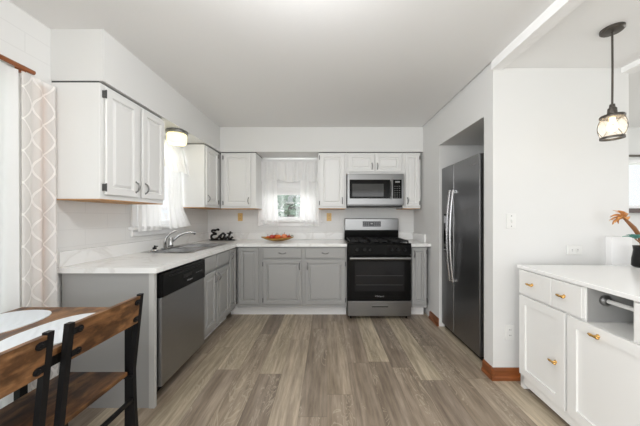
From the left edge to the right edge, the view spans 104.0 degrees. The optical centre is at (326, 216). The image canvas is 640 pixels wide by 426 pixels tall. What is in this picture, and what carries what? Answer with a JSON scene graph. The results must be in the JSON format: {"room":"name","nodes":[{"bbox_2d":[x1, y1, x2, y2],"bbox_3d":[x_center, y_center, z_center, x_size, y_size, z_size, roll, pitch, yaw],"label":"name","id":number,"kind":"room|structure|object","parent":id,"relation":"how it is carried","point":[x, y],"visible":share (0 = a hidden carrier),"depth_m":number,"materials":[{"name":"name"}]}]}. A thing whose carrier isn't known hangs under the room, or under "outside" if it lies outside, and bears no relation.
{"room":"kitchen","nodes":[
{"label":"kitchen","id":0,"kind":"room"},
{"bbox_2d":[0,0,207,373],"bbox_3d":[-1.800,0.026,0.085,0.120,2.420,7.370,0,0,0],"label":"wall","id":1,"kind":"structure","parent":0,"point":[24,39],"depth_m":1.67,"materials":[{"name":"white paint"}]},
{"bbox_2d":[0,54,35,74],"bbox_3d":[-1.711,-0.830,0.623,0.058,0.035,1.645,0,0,0],"label":"curtain rod","id":2,"kind":"object","parent":1,"relation":"attached to","point":[20,67],"visible":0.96,"depth_m":1.37,"materials":[{"name":"brown wood"}]},
{"bbox_2d":[0,61,19,408],"bbox_3d":[-1.700,0.188,0.613,0.090,1.997,1.525,0,0,0],"label":"curtain","id":3,"kind":"object","parent":2,"relation":"hanging from","point":[9,112],"visible":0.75,"depth_m":1.35,"materials":[{"name":"white fabric"}]},
{"bbox_2d":[21,71,58,392],"bbox_3d":[-1.697,0.188,1.484,0.030,1.997,0.198,0,0,0],"label":"curtain","id":4,"kind":"object","parent":2,"relation":"hanging from","point":[38,98],"visible":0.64,"depth_m":1.47,"materials":[{"name":"beige fabric"}]},
{"bbox_2d":[18,76,21,307],"bbox_3d":[-1.784,0.221,0.830,0.132,2.030,1.400,0,0,0],"label":"door","id":5,"kind":"structure","parent":1,"relation":"in","point":[19,78],"depth_m":1.42,"materials":[{"name":"white"}]},
{"bbox_2d":[51,81,163,203],"bbox_3d":[-1.558,-0.484,1.877,0.361,0.750,0.605,0,0,0],"label":"upper cabinet","id":6,"kind":"object","parent":1,"relation":"attached to","point":[110,147],"visible":0.98,"depth_m":1.60,"materials":[{"name":"white paint"}]},
{"bbox_2d":[128,137,186,236],"bbox_3d":[-1.765,-0.339,2.610,0.150,1.030,0.840,0,0,0],"label":"window","id":7,"kind":"structure","parent":1,"relation":"in","point":[165,227],"depth_m":2.33,"materials":[{"name":"white"}]},
{"bbox_2d":[138,204,160,231],"bbox_3d":[-1.690,-0.246,2.390,0.027,0.755,0.320,0,0,0],"label":"cafe curtain","id":8,"kind":"object","parent":7,"relation":"attached to","point":[148,214],"visible":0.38,"depth_m":2.39,"materials":[{"name":"white fabric"}]},
{"bbox_2d":[167,168,190,228],"bbox_3d":[-1.671,-0.249,2.839,0.054,0.750,0.418,0,0,0],"label":"cafe curtain","id":9,"kind":"object","parent":7,"relation":"attached to","point":[177,215],"visible":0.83,"depth_m":2.77,"materials":[{"name":"white fabric"}]},
{"bbox_2d":[179,143,228,209],"bbox_3d":[-1.558,-0.484,3.283,0.361,0.750,0.732,0,0,0],"label":"upper cabinet","id":10,"kind":"object","parent":1,"relation":"attached to","point":[201,189],"visible":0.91,"depth_m":2.92,"materials":[{"name":"white paint"}]},
{"bbox_2d":[51,29,220,153],"bbox_3d":[-1.575,-1.022,2.612,0.330,0.325,2.075,0,0,0],"label":"soffit","id":11,"kind":"structure","parent":0,"point":[76,54],"depth_m":1.73,"materials":[{"name":"white paint"}]},
{"bbox_2d":[165,128,187,145],"bbox_3d":[-1.500,-0.792,2.500,0.200,0.133,0.200,0,0,0],"label":"flush light","id":12,"kind":"object","parent":11,"relation":"attached to","point":[175,136],"visible":1,"depth_m":2.43,"materials":[{"name":"white glass"}]},
{"bbox_2d":[9,0,555,126],"bbox_3d":[-0.305,-1.244,0.085,3.110,0.120,7.370,0,0,0],"label":"ceiling","id":13,"kind":"structure","parent":0,"point":[241,63],"depth_m":1.76,"materials":[{"name":"white paint"}]},
{"bbox_2d":[208,158,413,301],"bbox_3d":[-0.235,0.026,3.710,3.010,2.420,0.120,0,0,0],"label":"wall","id":14,"kind":"structure","parent":0,"point":[224,220],"depth_m":3.65,"materials":[{"name":"white tile"}]},
{"bbox_2d":[238,213,242,220],"bbox_3d":[-1.265,0.001,3.644,0.070,0.115,0.012,0,0,0],"label":"wall outlet","id":15,"kind":"object","parent":14,"relation":"attached to","point":[240,215],"visible":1,"depth_m":3.64,"materials":[{"name":"brown plastic"}]},
{"bbox_2d":[221,152,261,209],"bbox_3d":[-1.173,-0.484,3.454,0.465,0.750,0.391,0,0,0],"label":"upper cabinet","id":16,"kind":"object","parent":14,"relation":"attached to","point":[241,184],"visible":1,"depth_m":3.29,"materials":[{"name":"white paint"}]},
{"bbox_2d":[257,159,321,225],"bbox_3d":[-0.540,-0.354,3.675,0.940,0.980,0.150,0,0,0],"label":"window","id":17,"kind":"structure","parent":14,"relation":"in","point":[283,221],"depth_m":3.63,"materials":[{"name":"white"}]},
{"bbox_2d":[257,180,278,225],"bbox_3d":[-0.850,-0.244,3.605,0.308,0.760,0.036,0,0,0],"label":"cafe curtain","id":18,"kind":"object","parent":17,"relation":"attached to","point":[269,211],"visible":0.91,"depth_m":3.61,"materials":[{"name":"white fabric"}]},
{"bbox_2d":[277,179,299,194],"bbox_3d":[-0.540,-0.538,3.674,0.710,0.429,0.032,0,0,0],"label":"window blind","id":19,"kind":"object","parent":17,"relation":"attached to","point":[283,188],"visible":0.12,"depth_m":3.67,"materials":[{"name":"white fabric"}]},
{"bbox_2d":[262,161,317,161],"bbox_3d":[-0.540,-0.794,3.615,0.902,0.020,0.034,0,0,0],"label":"curtain rod","id":20,"kind":"object","parent":17,"relation":"attached to","point":[262,161],"visible":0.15,"depth_m":3.60,"materials":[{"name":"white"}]},
{"bbox_2d":[261,161,317,181],"bbox_3d":[-0.540,-0.646,3.580,0.880,0.295,0.041,0,0,0],"label":"curtain valance","id":21,"kind":"object","parent":20,"relation":"hanging from","point":[286,171],"visible":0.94,"depth_m":3.58,"materials":[{"name":"white fabric"}]},
{"bbox_2d":[300,179,318,225],"bbox_3d":[-0.254,-0.244,3.604,0.278,0.760,0.035,0,0,-2],"label":"cafe curtain","id":22,"kind":"object","parent":17,"relation":"attached to","point":[309,210],"visible":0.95,"depth_m":3.60,"materials":[{"name":"white fabric"}]},
{"bbox_2d":[327,213,330,220],"bbox_3d":[0.030,0.001,3.644,0.070,0.115,0.012,0,0,0],"label":"wall outlet","id":23,"kind":"object","parent":14,"relation":"attached to","point":[328,214],"visible":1,"depth_m":3.64,"materials":[{"name":"brown plastic"}]},
{"bbox_2d":[318,152,345,209],"bbox_3d":[0.070,-0.484,3.454,0.370,0.750,0.391,0,0,0],"label":"upper cabinet","id":24,"kind":"object","parent":14,"relation":"attached to","point":[331,165],"visible":1,"depth_m":3.29,"materials":[{"name":"white paint"}]},
{"bbox_2d":[346,152,402,174],"bbox_3d":[0.628,-0.712,3.454,0.745,0.295,0.391,0,0,0],"label":"upper cabinet","id":25,"kind":"object","parent":14,"relation":"attached to","point":[356,162],"visible":0.93,"depth_m":3.29,"materials":[{"name":"white paint"}]},
{"bbox_2d":[346,174,403,207],"bbox_3d":[0.629,-0.344,3.420,0.735,0.433,0.458,0,0,0],"label":"microwave","id":26,"kind":"object","parent":25,"relation":"attached to","point":[362,190],"visible":0.97,"depth_m":3.23,"materials":[{"name":"silver metal"}]},
{"bbox_2d":[396,152,419,209],"bbox_3d":[1.119,-0.484,3.454,0.235,0.750,0.391,0,0,0],"label":"upper cabinet","id":27,"kind":"object","parent":14,"relation":"attached to","point":[411,160],"visible":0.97,"depth_m":3.29,"materials":[{"name":"white paint"}]},
{"bbox_2d":[68,302,569,425],"bbox_3d":[1.670,1.286,0.085,7.060,0.100,7.370,0,0,0],"label":"floor","id":28,"kind":"structure","parent":0,"point":[252,369],"depth_m":1.87,"materials":[{"name":"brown wood"}]},
{"bbox_2d":[0,330,54,425],"bbox_3d":[-1.142,0.816,0.688,0.391,0.840,0.375,0,0,0],"label":"dining chair","id":29,"kind":"object","parent":28,"relation":"on","point":[24,363],"visible":1,"depth_m":0.82,"materials":[{"name":"black wood"}]},
{"bbox_2d":[0,307,133,425],"bbox_3d":[-1.325,0.861,0.775,0.640,0.750,1.150,0,0,0],"label":"dining table","id":30,"kind":"object","parent":28,"relation":"on","point":[57,313],"visible":0.15,"depth_m":1.29,"materials":[{"name":"brown wood"}]},
{"bbox_2d":[0,310,51,332],"bbox_3d":[-1.500,0.484,1.135,0.310,0.004,0.330,0,0,0],"label":"placemat","id":31,"kind":"object","parent":30,"relation":"on","point":[9,321],"visible":1,"depth_m":1.19,"materials":[{"name":"white fabric"}]},
{"bbox_2d":[0,313,93,351],"bbox_3d":[-1.142,0.484,1.075,0.270,0.004,0.370,0,0,3],"label":"placemat","id":32,"kind":"object","parent":30,"relation":"on","point":[57,325],"visible":0.43,"depth_m":1.03,"materials":[{"name":"white fabric"}]},
{"bbox_2d":[0,293,143,425],"bbox_3d":[-1.142,0.816,1.113,0.391,0.840,0.375,0,0,0],"label":"dining chair","id":33,"kind":"object","parent":28,"relation":"on","point":[70,393],"visible":1,"depth_m":1.08,"materials":[{"name":"black wood"}]},
{"bbox_2d":[62,273,156,407],"bbox_3d":[-1.415,0.799,1.625,0.600,0.874,0.022,0,0,0],"label":"end panel","id":34,"kind":"object","parent":28,"relation":"on","point":[78,289],"visible":0.61,"depth_m":1.62,"materials":[{"name":"grey paint"}]},
{"bbox_2d":[157,259,204,391],"bbox_3d":[-1.369,0.802,1.938,0.582,0.868,0.585,0,0,0],"label":"dishwasher","id":35,"kind":"object","parent":28,"relation":"on","point":[180,289],"visible":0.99,"depth_m":1.84,"materials":[{"name":"silver metal"}]},
{"bbox_2d":[201,250,228,339],"bbox_3d":[-1.399,0.798,2.540,0.652,0.875,0.613,0,0,0],"label":"base cabinet","id":36,"kind":"object","parent":28,"relation":"on","point":[216,279],"visible":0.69,"depth_m":2.52,"materials":[{"name":"grey paint"}]},
{"bbox_2d":[219,248,235,324],"bbox_3d":[-1.399,0.798,2.949,0.652,0.875,0.208,0,0,0],"label":"base cabinet","id":37,"kind":"object","parent":28,"relation":"on","point":[232,252],"visible":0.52,"depth_m":2.93,"materials":[{"name":"grey paint"}]},
{"bbox_2d":[231,247,262,313],"bbox_3d":[-1.015,0.798,3.346,0.410,0.875,0.597,0,0,0],"label":"base cabinet","id":38,"kind":"object","parent":28,"relation":"on","point":[248,258],"visible":0.62,"depth_m":3.05,"materials":[{"name":"grey paint"}]},
{"bbox_2d":[261,247,346,313],"bbox_3d":[-0.283,0.798,3.332,1.052,0.875,0.627,0,0,0],"label":"base cabinet","id":39,"kind":"object","parent":28,"relation":"on","point":[294,280],"visible":0.98,"depth_m":3.05,"materials":[{"name":"grey paint"}]},
{"bbox_2d":[57,232,346,272],"bbox_3d":[-0.749,0.293,2.626,1.983,0.135,2.051,0,0,0],"label":"countertop","id":40,"kind":"structure","parent":39,"relation":"on","point":[125,257],"depth_m":2.17,"materials":[{"name":"white stone"}]},
{"bbox_2d":[160,230,195,248],"bbox_3d":[-1.531,0.226,2.600,0.248,0.185,0.240,0,0,0],"label":"kitchen faucet","id":41,"kind":"object","parent":40,"relation":"on","point":[171,240],"visible":1,"depth_m":2.58,"materials":[{"name":"silver metal"}]},
{"bbox_2d":[168,237,173,246],"bbox_3d":[-1.625,0.258,2.600,0.052,0.100,0.051,0,0,0],"label":"faucet","id":42,"kind":"object","parent":41,"relation":"on","point":[170,241],"depth_m":2.58,"materials":[{"name":"silver metal"}]},
{"bbox_2d":[141,243,226,252],"bbox_3d":[-1.440,0.407,2.630,0.480,0.178,0.766,0,0,0],"label":"sink","id":43,"kind":"object","parent":40,"relation":"in","point":[189,247],"visible":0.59,"depth_m":2.61,"materials":[{"name":"silver metal"}]},
{"bbox_2d":[150,245,158,250],"bbox_3d":[-1.620,0.292,2.350,0.074,0.052,0.074,0,0,0],"label":"soap dispenser","id":44,"kind":"object","parent":43,"relation":"on","point":[154,248],"visible":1,"depth_m":2.34,"materials":[{"name":"silver metal"}]},
{"bbox_2d":[209,228,234,239],"bbox_3d":[-1.455,0.242,3.470,0.351,0.168,0.034,0,0,0],"label":"word sign","id":45,"kind":"object","parent":40,"relation":"on","point":[224,237],"visible":1,"depth_m":3.46,"materials":[{"name":"black plastic"}]},
{"bbox_2d":[261,237,292,240],"bbox_3d":[-0.660,0.292,3.330,0.444,0.061,0.211,0,0,0],"label":"serving dish","id":46,"kind":"object","parent":40,"relation":"on","point":[287,238],"visible":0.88,"depth_m":3.26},
{"bbox_2d":[344,218,410,317],"bbox_3d":[0.631,0.628,3.291,0.762,1.215,0.699,0,0,0],"label":"gas range","id":47,"kind":"object","parent":28,"relation":"on","point":[378,261],"visible":0.98,"depth_m":3.00,"materials":[{"name":"black metal"}]},
{"bbox_2d":[345,239,410,244],"bbox_3d":[0.631,0.323,3.272,0.762,0.017,0.555,0,0,0],"label":"cooktop","id":48,"kind":"object","parent":47,"relation":"in","point":[347,241],"depth_m":3.03,"materials":[{"name":"black metal"}]},
{"bbox_2d":[411,247,426,313],"bbox_3d":[1.125,0.798,3.332,0.200,0.875,0.627,0,0,0],"label":"base cabinet","id":49,"kind":"object","parent":28,"relation":"on","point":[418,254],"visible":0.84,"depth_m":3.05,"materials":[{"name":"grey paint"}]},
{"bbox_2d":[398,232,430,246],"bbox_3d":[1.141,0.293,3.343,0.246,0.135,0.616,0,0,0],"label":"countertop","id":50,"kind":"structure","parent":49,"relation":"on","point":[416,239],"depth_m":3.40,"materials":[{"name":"white stone"}]},
{"bbox_2d":[442,153,483,360],"bbox_3d":[1.647,0.346,2.465,0.846,1.780,0.700,0,0,0],"label":"refrigerator","id":51,"kind":"object","parent":28,"relation":"on","point":[462,181],"visible":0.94,"depth_m":2.35,"materials":[{"name":"grey metal"}]},
{"bbox_2d":[517,265,639,425],"bbox_3d":[1.805,0.793,0.978,0.952,0.886,1.692,0,0,3],"label":"sideboard","id":52,"kind":"object","parent":28,"relation":"on","point":[579,325],"visible":1,"depth_m":1.38,"materials":[{"name":"white paint"}]},
{"bbox_2d":[631,245,639,267],"bbox_3d":[2.195,0.275,1.740,0.104,0.150,0.104,0,0,0],"label":"flower vase","id":53,"kind":"object","parent":52,"relation":"on","point":[635,258],"visible":1,"depth_m":1.74,"materials":[{"name":"black ceramic"}]},
{"bbox_2d":[609,210,639,243],"bbox_3d":[2.098,0.136,1.756,0.195,0.369,0.105,0,0,-17],"label":"dried flower","id":54,"kind":"object","parent":53,"relation":"in","point":[623,215],"visible":1,"depth_m":1.73,"materials":[{"name":"orange plant"}]},
{"bbox_2d":[622,234,639,242],"bbox_3d":[2.130,0.200,1.704,0.140,0.163,0.100,0,0,0],"label":"succulent","id":55,"kind":"object","parent":53,"relation":"in","point":[635,236],"visible":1,"depth_m":1.71,"materials":[{"name":"green plant"}]},
{"bbox_2d":[220,127,422,157],"bbox_3d":[-0.072,-1.022,3.470,2.675,0.325,0.360,0,0,0],"label":"soffit","id":56,"kind":"structure","parent":0,"point":[267,142],"depth_m":3.29,"materials":[{"name":"white paint"}]},
{"bbox_2d":[345,241,347,313],"bbox_3d":[0.631,0.766,3.340,0.754,0.870,0.600,0,0,0],"label":"filler panel","id":57,"kind":"object","parent":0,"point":[345,241],"depth_m":3.10,"materials":[{"name":"wood"}]},
{"bbox_2d":[414,64,628,366],"bbox_3d":[1.782,0.026,2.837,1.035,2.420,1.865,0,0,0],"label":"wall","id":58,"kind":"structure","parent":0,"point":[546,164],"depth_m":1.91,"materials":[{"name":"white paint"}]},
{"bbox_2d":[398,232,425,241],"bbox_3d":[1.141,0.276,3.425,0.246,0.099,0.451,0,0,0],"label":"backsplash","id":59,"kind":"structure","parent":58,"relation":"attached to","point":[404,235],"depth_m":3.63,"materials":[{"name":"white tile"}]},
{"bbox_2d":[429,311,438,325],"bbox_3d":[1.254,1.191,2.942,0.022,0.090,0.236,0,0,0],"label":"baseboard","id":60,"kind":"structure","parent":58,"relation":"attached to","point":[432,316],"depth_m":2.92,"materials":[{"name":"brown wood"}]},
{"bbox_2d":[481,359,494,380],"bbox_3d":[1.254,1.191,1.950,0.022,0.090,0.130,0,0,0],"label":"baseboard","id":61,"kind":"structure","parent":58,"relation":"attached to","point":[485,369],"depth_m":1.95,"materials":[{"name":"brown wood"}]},
{"bbox_2d":[490,367,520,380],"bbox_3d":[1.772,1.191,1.894,1.055,0.090,0.022,0,0,0],"label":"baseboard","id":62,"kind":"structure","parent":58,"relation":"attached to","point":[501,373],"depth_m":1.89,"materials":[{"name":"brown wood"}]},
{"bbox_2d":[505,325,513,339],"bbox_3d":[1.388,0.876,1.899,0.070,0.115,0.012,0,0,0],"label":"wall outlet","id":63,"kind":"object","parent":58,"relation":"attached to","point":[509,329],"visible":1,"depth_m":1.90,"materials":[{"name":"white plastic"}]},
{"bbox_2d":[506,214,515,228],"bbox_3d":[1.400,0.031,1.897,0.070,0.115,0.016,0,0,0],"label":"light switch","id":64,"kind":"object","parent":58,"relation":"attached to","point":[510,218],"visible":1,"depth_m":1.90,"materials":[{"name":"white plastic"}]},
{"bbox_2d":[491,0,584,69],"bbox_3d":[1.292,-1.177,-0.848,0.085,0.115,5.505,0,0,0],"label":"trim","id":65,"kind":"structure","parent":58,"relation":"attached to","point":[558,10],"depth_m":1.52,"materials":[{"name":"white paint"}]},
{"bbox_2d":[566,245,581,254],"bbox_3d":[1.880,0.251,1.899,0.115,0.070,0.012,0,0,0],"label":"wall outlet","id":66,"kind":"object","parent":58,"relation":"attached to","point":[570,249],"visible":1,"depth_m":1.90,"materials":[{"name":"white plastic"}]},
{"bbox_2d":[606,236,631,265],"bbox_3d":[2.197,0.691,1.883,0.155,1.090,0.043,0,0,0],"label":"trim","id":67,"kind":"structure","parent":58,"relation":"attached to","point":[618,248],"depth_m":1.86,"materials":[{"name":"white paint"}]},
{"bbox_2d":[621,59,639,72],"bbox_3d":[2.290,-1.114,-0.848,0.100,0.040,5.505,0,0,0],"label":"trim","id":68,"kind":"structure","parent":58,"relation":"attached to","point":[633,67],"depth_m":1.85,"materials":[{"name":"white paint"}]},
{"bbox_2d":[423,0,639,126],"bbox_3d":[3.232,-1.219,0.085,3.935,0.170,7.370,0,0,0],"label":"ceiling","id":69,"kind":"structure","parent":0,"point":[575,41],"depth_m":1.64,"materials":[{"name":"white paint"}]},
{"bbox_2d":[597,22,628,141],"bbox_3d":[1.717,-0.802,1.505,0.117,0.664,0.117,0,0,0],"label":"pendant lamp","id":70,"kind":"object","parent":69,"relation":"hanging from","point":[612,114],"visible":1,"depth_m":1.50,"materials":[{"name":"brown metal"}]},
{"bbox_2d":[629,127,639,250],"bbox_3d":[3.800,0.026,3.360,3.000,2.420,0.120,0,0,0],"label":"wall","id":71,"kind":"structure","parent":0,"point":[634,132],"depth_m":3.30,"materials":[{"name":"white paint"}]},
{"bbox_2d":[629,160,639,207],"bbox_3d":[4.300,-0.434,3.315,0.880,0.640,0.060,0,0,0],"label":"window","id":72,"kind":"structure","parent":71,"relation":"in","point":[630,161],"depth_m":3.29,"materials":[{"name":"white"}]},
{"bbox_2d":[629,208,639,212],"bbox_3d":[4.290,-0.082,3.250,0.980,0.055,0.100,0,0,0],"label":"window ledge","id":73,"kind":"object","parent":71,"relation":"attached to","point":[631,210],"visible":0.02,"depth_m":3.20,"materials":[{"name":"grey wood"}]},
{"bbox_3d":[-1.702,-0.794,2.552,0.039,0.020,0.707,0,0,0],"label":"curtain rod","id":74,"kind":"object","parent":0,"visible":0},
{"bbox_2d":[164,139,188,175],"bbox_3d":[-1.625,-0.634,2.553,0.099,0.320,0.705,0,0,0],"label":"curtain valance","id":75,"kind":"object","parent":74,"relation":"hanging from","point":[174,156],"visible":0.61,"depth_m":2.66,"materials":[{"name":"white fabric"}]},
{"label":"outside","id":76,"kind":"structure","parent":0,"visible":0},
{"bbox_3d":[0.000,1.536,4.000,28.000,0.100,36.000,0,0,0],"label":"ground","id":77,"kind":"structure","parent":76,"visible":0},
{"bbox_2d":[277,195,299,216],"bbox_3d":[-1.882,0.130,7.619,2.413,2.723,2.327,0,0,0],"label":"tree","id":78,"kind":"object","parent":77,"relation":"on","point":[281,201],"visible":0.1,"depth_m":7.52,"materials":[{"name":"green plant"}]},
{"bbox_2d":[278,195,299,216],"bbox_3d":[-1.250,-0.914,14.000,9.100,4.800,4.600,0,0,0],"label":"house","id":79,"kind":"structure","parent":77,"relation":"on","point":[290,197],"depth_m":12.00,"materials":[{"name":"grey"}]},
{"bbox_2d":[288,196,299,216],"bbox_3d":[-0.221,0.026,9.224,2.698,2.931,2.702,0,0,0],"label":"tree","id":80,"kind":"object","parent":77,"relation":"on","point":[294,198],"visible":0.02,"depth_m":9.05,"materials":[{"name":"green plant"}]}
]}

